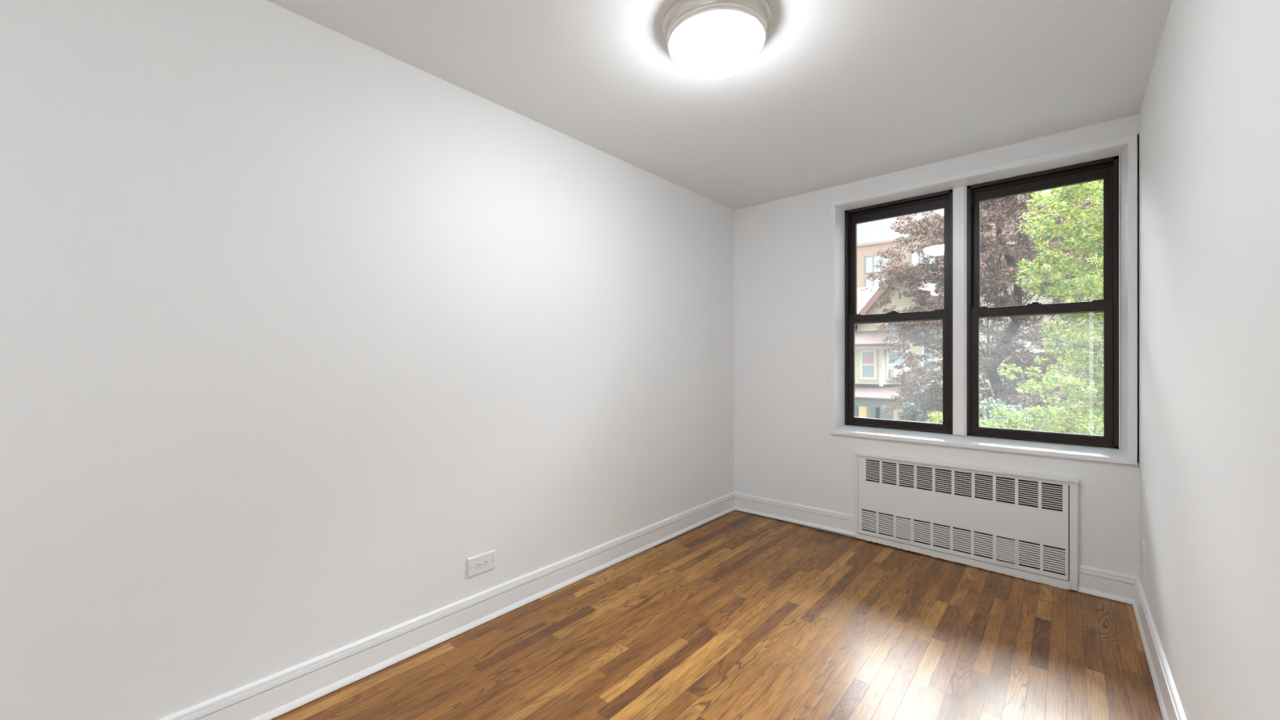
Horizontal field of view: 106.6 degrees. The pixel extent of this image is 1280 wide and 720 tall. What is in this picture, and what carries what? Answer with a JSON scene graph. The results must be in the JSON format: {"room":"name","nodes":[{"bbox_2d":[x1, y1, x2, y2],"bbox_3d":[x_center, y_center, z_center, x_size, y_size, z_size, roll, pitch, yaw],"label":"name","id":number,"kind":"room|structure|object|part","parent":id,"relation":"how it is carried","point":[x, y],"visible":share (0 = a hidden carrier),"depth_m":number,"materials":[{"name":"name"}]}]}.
{"room":"empty bedroom","nodes":[
{"label":"empty bedroom","id":0,"kind":"room"},
{"bbox_2d":[0,0,733,719],"bbox_3d":[-1.526,-0.003,1.549,0.100,2.550,7.475,0,0,42],"label":"wall","id":1,"kind":"structure","parent":0,"point":[304,325],"depth_m":1.74,"materials":[{"name":"white paint"}]},
{"bbox_2d":[159,492,734,719],"bbox_3d":[-1.546,1.199,1.432,0.026,0.146,7.075,0,0,42],"label":"baseboard","id":2,"kind":"structure","parent":1,"relation":"attached to","point":[268,698],"depth_m":2.09,"materials":[{"name":"white wood"}]},
{"bbox_2d":[466,550,494,577],"bbox_3d":[-0.768,0.988,2.315,0.010,0.089,0.146,0,0,42],"label":"wall outlet","id":3,"kind":"object","parent":1,"relation":"attached to","point":[478,564],"visible":1,"depth_m":2.31,"materials":[{"name":"white plastic"}]},
{"bbox_2d":[475,561,481,568],"bbox_3d":[-0.778,0.988,2.298,0.002,0.029,0.033,0,0,42],"label":"receptacle","id":4,"kind":"object","parent":3,"relation":"attached to","point":[477,564],"depth_m":2.30,"materials":[{"name":"white plastic"}]},
{"bbox_2d":[482,559,488,566],"bbox_3d":[-0.752,0.988,2.327,0.002,0.029,0.033,0,0,42],"label":"receptacle","id":5,"kind":"object","parent":3,"relation":"attached to","point":[485,562],"depth_m":2.33,"materials":[{"name":"white plastic"}]},
{"bbox_2d":[271,510,1163,719],"bbox_3d":[-0.594,1.347,0.716,2.600,0.150,7.475,0,0,42],"label":"floor","id":6,"kind":"structure","parent":0,"point":[736,615],"depth_m":2.11,"materials":[{"name":"brown wood"}]},
{"bbox_2d":[854,451,1079,591],"bbox_3d":[2.023,0.962,3.066,1.171,0.618,0.198,0,0,42],"label":"radiator cover","id":7,"kind":"object","parent":6,"relation":"on","point":[1024,525],"visible":1,"depth_m":2.96,"materials":[{"name":"white metal"}]},
{"bbox_3d":[1.756,1.123,3.183,0.106,0.165,0.006,0,0,42],"label":"access door","id":8,"kind":"part","parent":7,"relation":"part of","materials":[{"name":"white paint"}]},
{"bbox_3d":[1.965,1.249,3.015,1.113,0.045,0.033,0,0,42],"label":"rail","id":9,"kind":"part","parent":7,"relation":"part of","materials":[{"name":"white metal"}]},
{"bbox_3d":[1.970,0.664,3.007,1.171,0.022,0.040,0,0,42],"label":"lid","id":10,"kind":"part","parent":7,"relation":"part of","materials":[{"name":"white paint"}]},
{"bbox_3d":[2.161,1.123,2.821,0.106,0.165,0.006,0,0,42],"label":"access door","id":11,"kind":"part","parent":7,"relation":"part of","materials":[{"name":"white paint"}]},
{"bbox_2d":[266,0,1172,210],"bbox_3d":[-0.594,-1.353,0.716,2.600,0.150,7.475,0,0,42],"label":"ceiling","id":12,"kind":"structure","parent":0,"point":[836,92],"depth_m":2.14,"materials":[{"name":"paint"}]},
{"bbox_2d":[662,0,771,79],"bbox_3d":[0.291,-1.208,1.826,0.411,0.140,0.411,0,0,42],"label":"ceiling lamp","id":13,"kind":"object","parent":12,"relation":"attached to","point":[707,39],"visible":1,"depth_m":1.73,"materials":[{"name":"white glass"}]},
{"bbox_2d":[733,114,1138,590],"bbox_3d":[1.796,-0.003,3.390,2.400,2.550,0.300,0,0,42],"label":"wall","id":14,"kind":"structure","parent":0,"point":[785,450],"depth_m":3.63,"materials":[{"name":"white paint"}]},
{"bbox_2d":[733,492,855,536],"bbox_3d":[1.166,1.191,3.735,0.999,0.162,0.026,0,0,42],"label":"baseboard","id":15,"kind":"structure","parent":14,"relation":"attached to","point":[825,519],"depth_m":3.68,"materials":[{"name":"white wood"}]},
{"bbox_2d":[844,189,952,434],"bbox_3d":[1.831,-0.317,3.398,0.687,1.608,0.122,0,0,42],"label":"window","id":16,"kind":"structure","parent":14,"relation":"in","point":[943,199],"depth_m":3.37,"materials":[{"name":"brown metal"}]},
{"bbox_3d":[1.796,0.434,3.359,0.641,0.010,0.017,0,0,42],"label":"lift rail","id":17,"kind":"part","parent":16,"relation":"part of","materials":[{"name":"brown metal"}]},
{"bbox_3d":[1.812,0.070,3.377,0.643,0.805,0.032,0,0,42],"label":"sash","id":18,"kind":"part","parent":16,"relation":"part of","materials":[{"name":"brown metal"}]},
{"bbox_3d":[1.843,-0.689,3.412,0.660,0.838,0.032,0,0,42],"label":"sash","id":19,"kind":"part","parent":16,"relation":"part of","materials":[{"name":"brown metal"}]},
{"bbox_2d":[952,186,966,435],"bbox_3d":[2.118,-0.317,3.147,0.076,1.610,0.155,0,0,42],"label":"window mullion","id":20,"kind":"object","parent":14,"relation":"attached to","point":[959,193],"depth_m":3.09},
{"bbox_2d":[830,133,1137,465],"bbox_3d":[2.084,-0.307,3.100,1.538,1.682,0.290,0,0,42],"label":"trim","id":21,"kind":"structure","parent":14,"relation":"attached to","point":[1122,150],"depth_m":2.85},
{"bbox_2d":[966,155,1119,448],"bbox_3d":[2.403,-0.317,2.888,0.694,1.608,0.122,0,0,42],"label":"window","id":22,"kind":"structure","parent":14,"relation":"in","point":[1107,170],"depth_m":2.80,"materials":[{"name":"brown metal"}]},
{"bbox_3d":[2.368,0.434,2.848,0.648,0.010,0.017,0,0,42],"label":"lift rail","id":23,"kind":"part","parent":22,"relation":"part of","materials":[{"name":"brown metal"}]},
{"bbox_3d":[2.415,-0.689,2.901,0.667,0.838,0.032,0,0,42],"label":"sash","id":24,"kind":"part","parent":22,"relation":"part of","materials":[{"name":"brown metal"}]},
{"bbox_3d":[2.384,0.070,2.867,0.650,0.805,0.032,0,0,42],"label":"sash","id":25,"kind":"part","parent":22,"relation":"part of","materials":[{"name":"brown metal"}]},
{"bbox_2d":[1078,564,1137,604],"bbox_3d":[2.495,1.199,2.547,0.232,0.146,0.026,0,0,42],"label":"baseboard","id":26,"kind":"structure","parent":14,"relation":"attached to","point":[1113,585],"depth_m":2.55,"materials":[{"name":"white wood"}]},
{"bbox_2d":[1119,155,1119,448],"bbox_3d":[2.671,-0.317,2.663,0.004,1.608,0.139,0,0,42],"label":"trim","id":27,"kind":"structure","parent":14,"relation":"attached to","point":[1119,155],"depth_m":2.61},
{"bbox_2d":[1137,0,1279,719],"bbox_3d":[0.338,-0.003,-0.117,0.100,2.550,7.475,0,0,42],"label":"wall","id":28,"kind":"structure","parent":0,"point":[1209,135],"depth_m":1.23,"materials":[{"name":"white paint"}]},
{"bbox_2d":[1137,136,1137,462],"bbox_3d":[2.629,-0.319,2.526,0.006,1.712,0.060,0,0,42],"label":"gap","id":29,"kind":"structure","parent":28,"relation":"attached to","point":[1137,136],"depth_m":2.50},
{"bbox_2d":[1141,539,1146,575],"bbox_3d":[2.421,0.947,2.296,0.010,0.146,0.089,0,0,42],"label":"wall outlet","id":30,"kind":"object","parent":28,"relation":"attached to","point":[1143,543],"visible":1,"depth_m":2.28,"materials":[{"name":"white plastic"}]},
{"bbox_2d":[1132,577,1186,719],"bbox_3d":[0.224,1.199,-0.150,0.026,0.146,7.075,0,0,42],"label":"baseboard","id":31,"kind":"structure","parent":28,"relation":"attached to","point":[1169,701],"depth_m":1.88,"materials":[{"name":"white wood"}]},
{"label":"outside","id":32,"kind":"structure","parent":0,"visible":0},
{"bbox_3d":[54.980,4.772,61.509,280.000,0.300,155.000,0,0,42],"label":"ground","id":33,"kind":"structure","parent":32,"visible":0},
{"bbox_2d":[854,271,942,422],"bbox_3d":[12.593,-0.052,28.780,11.930,9.348,13.100,0,0,42],"label":"house","id":34,"kind":"structure","parent":33,"relation":"on","point":[874,385],"depth_m":24.03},
{"bbox_3d":[11.551,0.236,24.139,0.554,1.282,0.030,0,0,42],"label":"pane","id":35,"kind":"part","parent":34,"relation":"part of","materials":[{"name":"clear glass"}]},
{"bbox_2d":[863,354,873,364],"bbox_3d":[11.550,-0.044,24.114,0.484,0.481,0.007,0,0,42],"label":"curtain","id":36,"kind":"object","parent":34,"relation":"hanging from","point":[868,358],"depth_m":24.11,"materials":[{"name":"pink fabric"}]},
{"bbox_3d":[12.013,0.329,23.766,0.150,1.976,0.110,0,0,42],"label":"corner post","id":37,"kind":"part","parent":34,"relation":"part of","materials":[{"name":"white wood"}]},
{"bbox_3d":[13.240,-1.976,24.372,1.000,1.100,0.030,0,0,42],"label":"pane","id":38,"kind":"part","parent":34,"relation":"part of","materials":[{"name":"clear glass"}]},
{"bbox_3d":[12.852,0.252,23.905,1.010,1.309,0.030,0,0,-12],"label":"pane","id":39,"kind":"part","parent":34,"relation":"part of","materials":[{"name":"glass"}]},
{"bbox_3d":[14.233,0.000,23.485,0.457,1.420,0.030,0,0,42],"label":"pane","id":40,"kind":"part","parent":34,"relation":"part of","materials":[{"name":"clear glass"}]},
{"bbox_2d":[897,400,924,422],"bbox_3d":[11.450,3.202,20.143,1.324,2.994,1.246,0,0,3],"label":"shrub","id":41,"kind":"object","parent":33,"relation":"on","point":[913,416],"visible":0.16,"depth_m":19.93,"materials":[{"name":"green plant"}]},
{"bbox_2d":[857,217,1101,289],"bbox_3d":[43.239,-5.308,61.056,26.550,19.860,14.350,0,0,36],"label":"apartment building","id":42,"kind":"structure","parent":33,"relation":"on","point":[867,260],"depth_m":61.41,"materials":[{"name":"brick"}]},
{"bbox_3d":[30.567,-9.488,61.520,2.750,2.000,0.040,0,0,36],"label":"pane","id":43,"kind":"part","parent":42,"relation":"part of","materials":[{"name":"clear glass"}]},
{"bbox_3d":[30.567,-12.388,61.520,2.750,2.000,0.040,0,0,36],"label":"pane","id":44,"kind":"part","parent":42,"relation":"part of","materials":[{"name":"clear glass"}]},
{"bbox_3d":[34.785,-12.388,58.479,2.750,2.000,0.040,0,0,36],"label":"pane","id":45,"kind":"part","parent":42,"relation":"part of","materials":[{"name":"glass"}]},
{"bbox_3d":[34.785,-9.488,58.479,2.750,2.000,0.040,0,0,36],"label":"pane","id":46,"kind":"part","parent":42,"relation":"part of","materials":[{"name":"glass"}]},
{"bbox_2d":[861,180,1103,435],"bbox_3d":[12.568,-1.518,16.431,7.888,12.320,7.617,0,0,-1],"label":"copper beech tree","id":47,"kind":"object","parent":33,"relation":"on","point":[931,225],"visible":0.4,"depth_m":16.27,"materials":[{"name":"brown plant"}]},
{"bbox_2d":[979,232,1103,435],"bbox_3d":[23.064,-0.828,25.657,7.800,10.900,9.800,0,0,42],"label":"house","id":48,"kind":"structure","parent":33,"relation":"on","point":[1042,300],"depth_m":23.24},
{"bbox_3d":[18.534,-1.328,23.590,0.900,1.500,0.019,0,0,42],"label":"pane","id":49,"kind":"part","parent":48,"relation":"part of","materials":[{"name":"clear glass"}]},
{"bbox_3d":[20.025,-1.328,22.257,0.900,1.500,0.019,0,0,42],"label":"pane","id":50,"kind":"part","parent":48,"relation":"part of","materials":[{"name":"clear glass"}]},
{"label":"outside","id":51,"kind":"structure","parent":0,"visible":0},
{"bbox_3d":[7.997,4.612,8.947,280.000,0.020,8.000,0,0,42],"label":"street","id":52,"kind":"object","parent":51,"visible":0},
{"bbox_2d":[924,411,942,423],"bbox_3d":[7.982,2.995,12.997,1.153,3.260,1.245,0,0,19],"label":"shrub","id":53,"kind":"object","parent":52,"relation":"on","point":[938,418],"visible":0.04,"depth_m":12.85,"materials":[{"name":"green plant"}]},
{"bbox_2d":[979,396,1045,431],"bbox_3d":[9.082,2.776,11.782,2.288,3.704,2.371,0,0,42],"label":"shrub","id":54,"kind":"object","parent":52,"relation":"on","point":[993,403],"visible":0.07,"depth_m":11.86,"materials":[{"name":"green plant"}]},
{"bbox_2d":[979,179,1103,435],"bbox_3d":[6.166,0.744,6.620,2.386,7.771,2.923,0,0,36],"label":"maple tree","id":55,"kind":"object","parent":52,"relation":"on","point":[1089,415],"visible":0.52,"depth_m":6.68,"materials":[{"name":"green plant"}]}
]}

